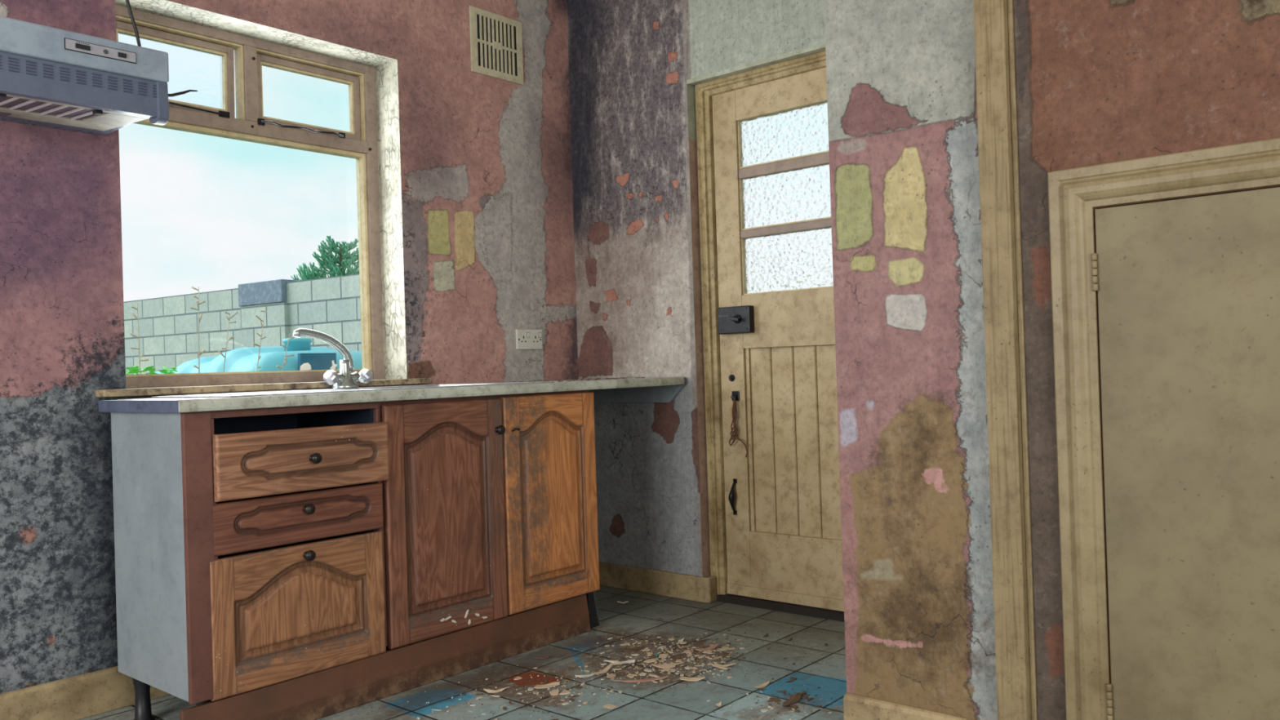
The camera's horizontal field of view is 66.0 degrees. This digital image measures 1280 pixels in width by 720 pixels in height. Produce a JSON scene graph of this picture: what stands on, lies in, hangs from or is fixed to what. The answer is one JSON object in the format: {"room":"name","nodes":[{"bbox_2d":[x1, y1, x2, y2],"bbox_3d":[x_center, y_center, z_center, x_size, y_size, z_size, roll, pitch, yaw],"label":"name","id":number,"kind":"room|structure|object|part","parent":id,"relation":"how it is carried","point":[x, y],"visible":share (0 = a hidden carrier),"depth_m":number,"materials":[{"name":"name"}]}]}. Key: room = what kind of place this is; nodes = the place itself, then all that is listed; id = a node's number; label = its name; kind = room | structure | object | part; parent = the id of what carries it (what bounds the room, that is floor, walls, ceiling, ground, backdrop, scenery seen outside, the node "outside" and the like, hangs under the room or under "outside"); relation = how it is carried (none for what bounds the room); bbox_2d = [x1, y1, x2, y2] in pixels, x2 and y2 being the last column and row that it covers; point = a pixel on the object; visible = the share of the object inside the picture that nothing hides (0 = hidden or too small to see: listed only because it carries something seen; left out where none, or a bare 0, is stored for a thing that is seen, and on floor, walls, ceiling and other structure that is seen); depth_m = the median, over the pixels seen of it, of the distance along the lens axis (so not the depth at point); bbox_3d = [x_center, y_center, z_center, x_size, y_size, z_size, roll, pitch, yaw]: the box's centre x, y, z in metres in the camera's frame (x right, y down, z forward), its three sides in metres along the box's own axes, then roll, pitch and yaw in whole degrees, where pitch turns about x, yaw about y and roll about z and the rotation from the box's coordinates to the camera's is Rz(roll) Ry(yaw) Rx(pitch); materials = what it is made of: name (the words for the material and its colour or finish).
{"room":"damaged room","nodes":[
{"label":"damaged room","id":0,"kind":"room"},
{"bbox_2d":[0,0,578,693],"bbox_3d":[-2.006,-0.319,2.741,0.300,2.750,5.300,-2,0,41],"label":"wall","id":1,"kind":"structure","parent":0,"point":[475,170],"depth_m":3.49,"materials":[{"name":"paint"}]},
{"bbox_2d":[0,666,170,719],"bbox_3d":[-1.916,0.990,2.546,0.018,0.125,5.080,-2,0,41],"label":"baseboard","id":2,"kind":"structure","parent":1,"relation":"attached to","point":[87,695],"depth_m":2.85,"materials":[{"name":"paint"}]},
{"bbox_2d":[0,0,197,135],"bbox_3d":[-1.625,-0.851,2.621,0.460,0.436,0.732,-2,0,41],"label":"hood","id":3,"kind":"object","parent":1,"relation":"attached to","point":[52,77],"visible":1,"depth_m":2.55,"materials":[{"name":"metal"}]},
{"bbox_2d":[75,43,90,50],"bbox_3d":[-1.419,-0.797,2.508,0.004,0.012,0.035,-2,0,41],"label":"switch","id":4,"kind":"object","parent":3,"relation":"attached to","point":[78,46],"depth_m":2.51,"materials":[{"name":"black plastic"}]},
{"bbox_3d":[-1.393,-0.798,2.545,0.005,0.029,0.174,-2,0,41],"label":"control panel","id":5,"kind":"part","parent":3,"relation":"part of","materials":[{"name":"silver metal"}]},
{"bbox_3d":[-1.391,-0.798,2.544,0.002,0.025,0.170,-2,0,41],"label":"panel","id":6,"kind":"part","parent":3,"relation":"part of","materials":[{"name":"grey metal"}]},
{"bbox_2d":[117,52,126,57],"bbox_3d":[-1.357,-0.799,2.580,0.004,0.012,0.021,-2,0,41],"label":"switch","id":7,"kind":"object","parent":3,"relation":"attached to","point":[120,55],"depth_m":2.58,"materials":[{"name":"black plastic"}]},
{"bbox_2d":[115,4,384,388],"bbox_3d":[-1.393,-0.531,3.509,0.102,1.235,1.071,-2,-1,42],"label":"window","id":8,"kind":"structure","parent":1,"relation":"in","point":[201,59],"depth_m":3.51,"materials":[{"name":"beige paint"}]},
{"bbox_3d":[-1.585,-0.974,3.337,0.009,0.203,0.367,-2,0,41],"label":"fanlight pane","id":9,"kind":"part","parent":8,"relation":"part of","materials":[{"name":"clear glass"}]},
{"bbox_3d":[-1.587,-0.974,3.338,0.050,0.254,0.417,-2,0,41],"label":"fanlight sash","id":10,"kind":"part","parent":8,"relation":"part of","materials":[{"name":"beige paint"}]},
{"bbox_3d":[-1.256,-0.981,3.717,0.044,0.253,0.434,-2,0,41],"label":"fanlight sash","id":11,"kind":"part","parent":8,"relation":"part of","materials":[{"name":"beige paint"}]},
{"bbox_2d":[95,377,431,397],"bbox_3d":[-1.270,0.092,3.417,0.214,0.022,1.192,-2,0,41],"label":"window sill","id":12,"kind":"structure","parent":1,"relation":"attached to","point":[299,385],"depth_m":3.21,"materials":[{"name":"paint"}]},
{"bbox_2d":[469,5,523,84],"bbox_3d":[-0.606,-1.329,4.173,0.012,0.272,0.286,-2,0,41],"label":"air vent","id":13,"kind":"object","parent":1,"relation":"in","point":[495,40],"visible":1,"depth_m":4.17,"materials":[{"name":"beige plastic"}]},
{"bbox_2d":[515,328,542,349],"bbox_3d":[-0.479,-0.089,4.264,0.014,0.086,0.148,-2,0,41],"label":"wall socket","id":14,"kind":"object","parent":1,"relation":"attached to","point":[525,339],"visible":1,"depth_m":4.25,"materials":[{"name":"plastic"}]},
{"bbox_2d":[78,585,846,719],"bbox_3d":[0.046,0.981,1.005,5.600,0.001,5.500,-2,0,41],"label":"floor","id":15,"kind":"structure","parent":0,"point":[816,664],"depth_m":3.08,"materials":[{"name":"tile"}]},
{"bbox_2d":[111,401,389,719],"bbox_3d":[-1.118,0.584,2.896,0.513,0.892,0.607,-2,0,41],"label":"drawer unit","id":16,"kind":"object","parent":15,"relation":"on","point":[248,543],"visible":1,"depth_m":2.71,"materials":[{"name":"brown wood"}]},
{"bbox_3d":[-1.426,0.966,2.823,0.062,0.146,0.062,-2,0,41],"label":"leg","id":17,"kind":"part","parent":16,"relation":"part of","materials":[{"name":"black plastic"}]},
{"bbox_3d":[-1.339,0.517,2.696,0.442,0.747,0.018,-2,0,41],"label":"panel","id":18,"kind":"part","parent":16,"relation":"part of","materials":[{"name":"grey laminate"}]},
{"bbox_3d":[-1.164,0.956,2.637,0.062,0.146,0.062,-2,0,41],"label":"leg","id":19,"kind":"part","parent":16,"relation":"part of","materials":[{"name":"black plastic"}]},
{"bbox_3d":[-0.980,0.507,2.767,0.025,0.750,0.594,-2,0,41],"label":"frame","id":20,"kind":"part","parent":16,"relation":"part of","materials":[{"name":"brown wood"}]},
{"bbox_3d":[-0.953,0.706,2.782,0.020,0.366,0.535,-2,0,41],"label":"drawer","id":21,"kind":"part","parent":16,"relation":"part of","materials":[{"name":"brown wood"}]},
{"bbox_3d":[-0.958,0.445,2.791,0.020,0.137,0.533,-2,0,41],"label":"drawer","id":22,"kind":"part","parent":16,"relation":"part of","materials":[{"name":"brown wood"}]},
{"bbox_3d":[-0.940,0.280,2.785,0.020,0.176,0.533,-2,0,41],"label":"drawer","id":23,"kind":"part","parent":16,"relation":"part of","materials":[{"name":"brown wood"}]},
{"bbox_3d":[-0.935,0.421,2.780,0.031,0.031,0.031,-2,0,41],"label":"knob","id":24,"kind":"part","parent":16,"relation":"part of","materials":[{"name":"black metal"}]},
{"bbox_3d":[-0.932,0.551,2.775,0.031,0.031,0.031,-2,0,41],"label":"knob","id":25,"kind":"part","parent":16,"relation":"part of","materials":[{"name":"black metal"}]},
{"bbox_3d":[-0.915,0.277,2.776,0.031,0.031,0.031,-2,0,41],"label":"knob","id":26,"kind":"part","parent":16,"relation":"part of","materials":[{"name":"black metal"}]},
{"bbox_2d":[179,594,590,719],"bbox_3d":[-0.684,0.949,3.087,0.028,0.137,1.504,-2,0,41],"label":"board","id":27,"kind":"object","parent":15,"relation":"on","point":[316,695],"visible":0.99,"depth_m":3.02,"materials":[{"name":"brown wood"}]},
{"bbox_2d":[377,390,599,650],"bbox_3d":[-0.622,0.572,3.488,0.493,0.892,0.962,-2,0,41],"label":"cabinet","id":28,"kind":"object","parent":15,"relation":"on","point":[490,505],"visible":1,"depth_m":3.29,"materials":[{"name":"red wood"}]},
{"bbox_2d":[98,377,684,413],"bbox_3d":[-0.723,0.110,3.493,0.632,0.033,2.096,-2,0,41],"label":"countertop","id":29,"kind":"structure","parent":28,"relation":"on","point":[159,405],"depth_m":2.89,"materials":[{"name":"laminate"}]},
{"bbox_2d":[131,388,328,398],"bbox_3d":[-1.190,0.107,3.388,0.063,0.004,1.052,-2,0,41],"label":"dirt","id":30,"kind":"object","parent":29,"relation":"on","point":[328,388],"visible":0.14,"depth_m":2.99,"materials":[{"name":"brown soil"}]},
{"bbox_2d":[293,328,373,388],"bbox_3d":[-1.058,-0.005,3.412,0.088,0.210,0.308,-2,0,41],"label":"mixer tap","id":31,"kind":"object","parent":29,"relation":"on","point":[344,380],"visible":1,"depth_m":3.41,"materials":[{"name":"silver metal"}]},
{"bbox_3d":[-1.085,-0.034,3.381,0.031,0.151,0.226,-2,0,41],"label":"spout","id":32,"kind":"part","parent":31,"relation":"part of","materials":[{"name":"silver metal"}]},
{"bbox_2d":[151,381,554,397],"bbox_3d":[-0.895,0.172,3.293,0.485,0.158,1.230,-2,0,41],"label":"sink","id":33,"kind":"object","parent":29,"relation":"in","point":[464,384],"visible":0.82,"depth_m":3.04,"materials":[{"name":"metal"}]},
{"bbox_3d":[-0.780,0.170,3.385,0.334,0.156,0.484,-2,0,41],"label":"bowl","id":34,"kind":"part","parent":33,"relation":"part of","materials":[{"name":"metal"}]},
{"bbox_2d":[494,377,644,382],"bbox_3d":[-0.326,0.084,4.041,0.477,0.003,0.654,-2,0,41],"label":"crumbs","id":35,"kind":"object","parent":29,"relation":"on","point":[573,380],"visible":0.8,"depth_m":4.11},
{"bbox_3d":[-0.619,0.505,3.179,0.020,0.742,0.470,-2,0,41],"label":"cupboard door","id":36,"kind":"part","parent":28,"relation":"part of","materials":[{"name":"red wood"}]},
{"bbox_3d":[-0.472,0.236,3.323,0.031,0.032,0.032,-2,0,41],"label":"knob","id":37,"kind":"part","parent":28,"relation":"part of","materials":[{"name":"black metal"}]},
{"bbox_3d":[-0.313,0.495,3.532,0.020,0.742,0.448,-2,0,41],"label":"cupboard door","id":38,"kind":"part","parent":28,"relation":"part of","materials":[{"name":"orange wood"}]},
{"bbox_3d":[-0.193,0.933,3.720,0.050,0.146,0.052,-2,0,41],"label":"leg","id":39,"kind":"part","parent":28,"relation":"part of","materials":[{"name":"black plastic"}]},
{"bbox_2d":[483,686,510,693],"bbox_3d":[-0.435,1.000,2.992,0.083,0.017,0.016,-2,0,-30],"label":"flake","id":40,"kind":"object","parent":15,"relation":"on","point":[501,689],"visible":1,"depth_m":2.98,"materials":[{"name":"beige paint"}]},
{"bbox_2d":[533,654,551,658],"bbox_3d":[-0.327,1.002,3.320,0.064,0.009,0.018,-2,0,-21],"label":"flake","id":41,"kind":"object","parent":15,"relation":"on","point":[547,656],"visible":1,"depth_m":3.32,"materials":[{"name":"beige paint"}]},
{"bbox_2d":[533,681,559,688],"bbox_3d":[-0.285,1.000,3.027,0.087,0.008,0.031,-2,0,-21],"label":"flake","id":42,"kind":"object","parent":15,"relation":"on","point":[554,683],"visible":1,"depth_m":3.03,"materials":[{"name":"beige paint"}]},
{"bbox_2d":[574,672,594,677],"bbox_3d":[-0.174,0.996,3.110,0.068,0.011,0.023,-2,0,-24],"label":"flake","id":43,"kind":"object","parent":15,"relation":"on","point":[590,674],"visible":1,"depth_m":3.10,"materials":[{"name":"white paint"}]},
{"bbox_2d":[591,662,614,674],"bbox_3d":[-0.117,0.993,3.155,0.023,0.013,0.141,-2,0,30],"label":"flake","id":44,"kind":"object","parent":15,"relation":"on","point":[606,668],"visible":1,"depth_m":3.16,"materials":[{"name":"beige paint"}]},
{"bbox_2d":[603,659,635,663],"bbox_3d":[-0.069,0.992,3.243,0.106,0.012,0.020,-2,0,11],"label":"flake","id":45,"kind":"object","parent":15,"relation":"on","point":[605,660],"visible":1,"depth_m":3.24,"materials":[{"name":"white paint"}]},
{"bbox_2d":[407,599,839,719],"bbox_3d":[0.129,0.989,3.220,1.255,0.005,1.441,-2,0,25],"label":"chips","id":46,"kind":"object","parent":15,"relation":"on","point":[663,656],"visible":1,"depth_m":3.15,"materials":[{"name":"beige paint"}]},
{"bbox_2d":[616,646,644,651],"bbox_3d":[-0.030,0.992,3.381,0.106,0.012,0.044,-2,0,-16],"label":"flake","id":47,"kind":"object","parent":15,"relation":"on","point":[638,648],"visible":1,"depth_m":3.38,"materials":[{"name":"beige paint"}]},
{"bbox_2d":[612,675,668,682],"bbox_3d":[0.003,0.990,3.048,0.176,0.010,0.022,-2,0,-11],"label":"flake","id":48,"kind":"object","parent":15,"relation":"on","point":[664,677],"visible":1,"depth_m":3.04,"materials":[{"name":"paint"}]},
{"bbox_2d":[651,662,684,668],"bbox_3d":[0.090,0.987,3.190,0.109,0.013,0.040,-2,0,-25],"label":"flake","id":49,"kind":"object","parent":15,"relation":"on","point":[671,664],"visible":1,"depth_m":3.18,"materials":[{"name":"beige paint"}]},
{"bbox_2d":[676,637,684,644],"bbox_3d":[0.140,0.987,3.451,0.020,0.013,0.058,-2,0,19],"label":"flake","id":50,"kind":"object","parent":15,"relation":"on","point":[680,641],"visible":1,"depth_m":3.46,"materials":[{"name":"beige paint"}]},
{"bbox_2d":[679,675,705,680],"bbox_3d":[0.162,0.983,3.047,0.083,0.013,0.033,-2,0,13],"label":"flake","id":51,"kind":"object","parent":15,"relation":"on","point":[686,678],"visible":1,"depth_m":3.04,"materials":[{"name":"beige paint"}]},
{"bbox_2d":[694,643,719,651],"bbox_3d":[0.229,0.984,3.365,0.102,0.012,0.027,-2,0,-27],"label":"flake","id":52,"kind":"object","parent":15,"relation":"on","point":[714,646],"visible":1,"depth_m":3.36,"materials":[{"name":"paint"}]},
{"bbox_2d":[711,662,735,667],"bbox_3d":[0.269,0.981,3.169,0.078,0.013,0.025,-2,0,3],"label":"flake","id":53,"kind":"object","parent":15,"relation":"on","point":[713,664],"visible":1,"depth_m":3.17,"materials":[{"name":"beige paint"}]},
{"bbox_2d":[753,680,769,688],"bbox_3d":[0.364,0.977,2.959,0.019,0.013,0.084,-2,0,41],"label":"flake","id":54,"kind":"object","parent":15,"relation":"on","point":[765,684],"visible":1,"depth_m":2.96,"materials":[{"name":"beige paint"}]},
{"bbox_2d":[716,593,844,622],"bbox_3d":[0.696,0.966,3.832,0.900,0.026,0.165,-2,0,41],"label":"threshold","id":55,"kind":"object","parent":15,"relation":"on","point":[838,615],"visible":0.29,"depth_m":3.85,"materials":[{"name":"black wood"}]},
{"bbox_2d":[782,692,801,706],"bbox_3d":[0.439,0.975,2.823,0.031,0.010,0.128,-2,0,32],"label":"flake","id":56,"kind":"object","parent":15,"relation":"on","point":[795,698],"visible":1,"depth_m":2.83,"materials":[{"name":"brown paint"}]},
{"bbox_2d":[566,0,825,577],"bbox_3d":[0.619,-0.395,3.878,2.200,2.750,0.252,-2,0,41],"label":"wall","id":57,"kind":"structure","parent":0,"point":[635,66],"depth_m":4.21,"materials":[{"name":"paint"}]},
{"bbox_2d":[588,385,684,402],"bbox_3d":[-0.044,0.149,4.281,0.599,0.073,0.019,-2,0,41],"label":"support bracket","id":58,"kind":"object","parent":57,"relation":"attached to","point":[666,393],"visible":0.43,"depth_m":4.24,"materials":[{"name":"grey metal"}]},
{"bbox_2d":[599,561,716,603],"bbox_3d":[0.028,0.950,4.264,0.715,0.104,0.060,-2,0,41],"label":"baseboard","id":59,"kind":"structure","parent":57,"relation":"attached to","point":[673,584],"depth_m":4.18,"materials":[{"name":"paint"}]},
{"bbox_2d":[694,50,844,611],"bbox_3d":[0.651,-0.094,3.830,0.927,2.146,0.192,-2,0,41],"label":"door","id":60,"kind":"structure","parent":57,"relation":"in","point":[775,526],"depth_m":3.92,"materials":[{"name":"paint"}]},
{"bbox_3d":[0.377,0.559,4.006,0.026,0.146,0.039,-2,0,41],"label":"pull handle","id":61,"kind":"part","parent":60,"relation":"part of","materials":[{"name":"black metal"}]},
{"bbox_3d":[0.384,-0.165,3.949,0.041,0.036,0.026,-2,0,41],"label":"snib knob","id":62,"kind":"part","parent":60,"relation":"part of","materials":[{"name":"black metal"}]},
{"bbox_2d":[728,397,747,457],"bbox_3d":[0.395,0.273,3.976,0.095,0.240,0.012,-2,0,41],"label":"loop","id":63,"kind":"object","parent":60,"relation":"hanging from","point":[734,406],"visible":1,"depth_m":3.98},
{"bbox_3d":[0.623,-0.881,3.828,0.562,0.194,0.004,-2,0,41],"label":"pane","id":64,"kind":"part","parent":60,"relation":"part of","materials":[{"name":"clear glass"}]},
{"bbox_3d":[0.630,-0.638,3.826,0.562,0.209,0.004,-2,0,41],"label":"pane","id":65,"kind":"part","parent":60,"relation":"part of","materials":[{"name":"clear glass"}]},
{"bbox_3d":[0.638,-0.385,3.825,0.562,0.230,0.004,-2,0,41],"label":"pane","id":66,"kind":"part","parent":60,"relation":"part of","materials":[{"name":"clear glass"}]},
{"bbox_3d":[0.656,0.314,3.816,0.562,0.760,0.020,-2,0,41],"label":"matchboard panel","id":67,"kind":"part","parent":60,"relation":"part of","materials":[{"name":"beige paint"}]},
{"bbox_2d":[823,0,1279,719],"bbox_3d":[2.169,-0.456,1.952,3.337,2.750,1.250,-2,0,41],"label":"wall","id":68,"kind":"structure","parent":0,"point":[1098,82],"depth_m":2.36,"materials":[{"name":"paint"}]},
{"bbox_2d":[843,693,972,719],"bbox_3d":[0.685,0.914,2.419,0.404,0.112,0.020,-2,0,41],"label":"baseboard","id":69,"kind":"structure","parent":68,"relation":"attached to","point":[855,707],"depth_m":2.47,"materials":[{"name":"paint"}]},
{"bbox_2d":[973,0,1031,719],"bbox_3d":[0.821,-0.411,2.268,0.070,2.750,0.030,-2,0,41],"label":"door frame","id":70,"kind":"structure","parent":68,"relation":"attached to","point":[990,16],"depth_m":2.25,"materials":[{"name":"paint"}]},
{"bbox_2d":[1007,0,1037,719],"bbox_3d":[0.859,-0.413,2.249,0.012,2.750,0.008,-2,0,41],"label":"batten","id":71,"kind":"object","parent":68,"relation":"attached to","point":[1010,2],"visible":1,"depth_m":2.24,"materials":[{"name":"paint"}]},
{"bbox_2d":[1047,137,1279,719],"bbox_3d":[1.300,0.257,1.905,0.932,1.379,0.076,-2,0,41],"label":"door","id":72,"kind":"structure","parent":68,"relation":"in","point":[1188,288],"depth_m":2.05,"materials":[{"name":"paint"}]},
{"label":"outside","id":73,"kind":"structure","parent":0,"visible":0},
{"bbox_3d":[-24.686,2.200,45.303,89.690,0.100,90.000,-2,0,41],"label":"ground","id":74,"kind":"structure","parent":73,"visible":0},
{"bbox_2d":[129,303,148,374],"bbox_3d":[-2.607,0.447,5.153,0.045,1.488,0.086,-2,0,41],"label":"weed","id":75,"kind":"object","parent":74,"relation":"on","point":[131,306],"visible":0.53,"depth_m":5.15,"materials":[{"name":"brown plant"}]},
{"bbox_2d":[125,365,154,374],"bbox_3d":[-2.291,0.601,4.439,0.196,1.151,0.216,-2,0,-31],"label":"leafy weed","id":76,"kind":"object","parent":74,"relation":"on","point":[132,370],"visible":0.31,"depth_m":4.45,"materials":[{"name":"green plant"}]},
{"bbox_2d":[133,366,157,374],"bbox_3d":[-2.378,0.605,4.810,0.218,1.154,0.169,-2,0,41],"label":"leafy weed","id":77,"kind":"object","parent":74,"relation":"on","point":[152,370],"visible":0.12,"depth_m":4.79,"materials":[{"name":"green plant"}]},
{"bbox_2d":[157,366,177,373],"bbox_3d":[-2.489,0.610,5.165,0.197,1.155,0.181,-2,0,-34],"label":"leafy weed","id":78,"kind":"object","parent":74,"relation":"on","point":[165,371],"visible":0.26,"depth_m":5.15,"materials":[{"name":"green plant"}]},
{"bbox_2d":[190,286,205,373],"bbox_3d":[-2.404,0.390,5.405,0.079,1.592,0.061,-2,0,-17],"label":"weed","id":79,"kind":"object","parent":74,"relation":"on","point":[193,287],"visible":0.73,"depth_m":5.40,"materials":[{"name":"brown plant"}]},
{"bbox_2d":[217,311,238,372],"bbox_3d":[-2.323,0.455,5.483,0.207,1.460,0.093,-2,0,-39],"label":"weed","id":80,"kind":"object","parent":74,"relation":"on","point":[225,312],"visible":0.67,"depth_m":5.51,"materials":[{"name":"brown plant"}]},
{"bbox_2d":[123,273,361,374],"bbox_3d":[-4.252,0.230,10.782,7.042,2.100,0.300,-2,0,34],"label":"wall","id":81,"kind":"structure","parent":74,"relation":"on","point":[168,327],"depth_m":10.65,"materials":[{"name":"concrete"}]},
{"bbox_2d":[155,337,362,373],"bbox_3d":[-2.990,0.547,7.258,2.670,1.339,1.130,-2,0,41],"label":"tank","id":82,"kind":"object","parent":74,"relation":"on","point":[240,359],"visible":0.16,"depth_m":6.39,"materials":[{"name":"teal plastic"}]},
{"bbox_2d":[252,308,266,371],"bbox_3d":[-2.218,0.441,5.616,0.030,1.482,0.215,-2,0,41],"label":"weed","id":83,"kind":"object","parent":74,"relation":"on","point":[256,316],"visible":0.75,"depth_m":5.67,"materials":[{"name":"brown plant"}]},
{"bbox_2d":[276,333,294,370],"bbox_3d":[-2.118,0.512,5.702,0.051,1.336,0.300,-2,0,37],"label":"weed","id":84,"kind":"object","parent":74,"relation":"on","point":[293,337],"visible":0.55,"depth_m":5.79,"materials":[{"name":"plant"}]},
{"bbox_2d":[290,235,359,280],"bbox_3d":[-6.582,-0.660,21.669,2.646,4.170,2.662,-2,0,25],"label":"conifer tree","id":85,"kind":"object","parent":74,"relation":"on","point":[330,261],"visible":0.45,"depth_m":21.41,"materials":[{"name":"green plant"}]}
]}

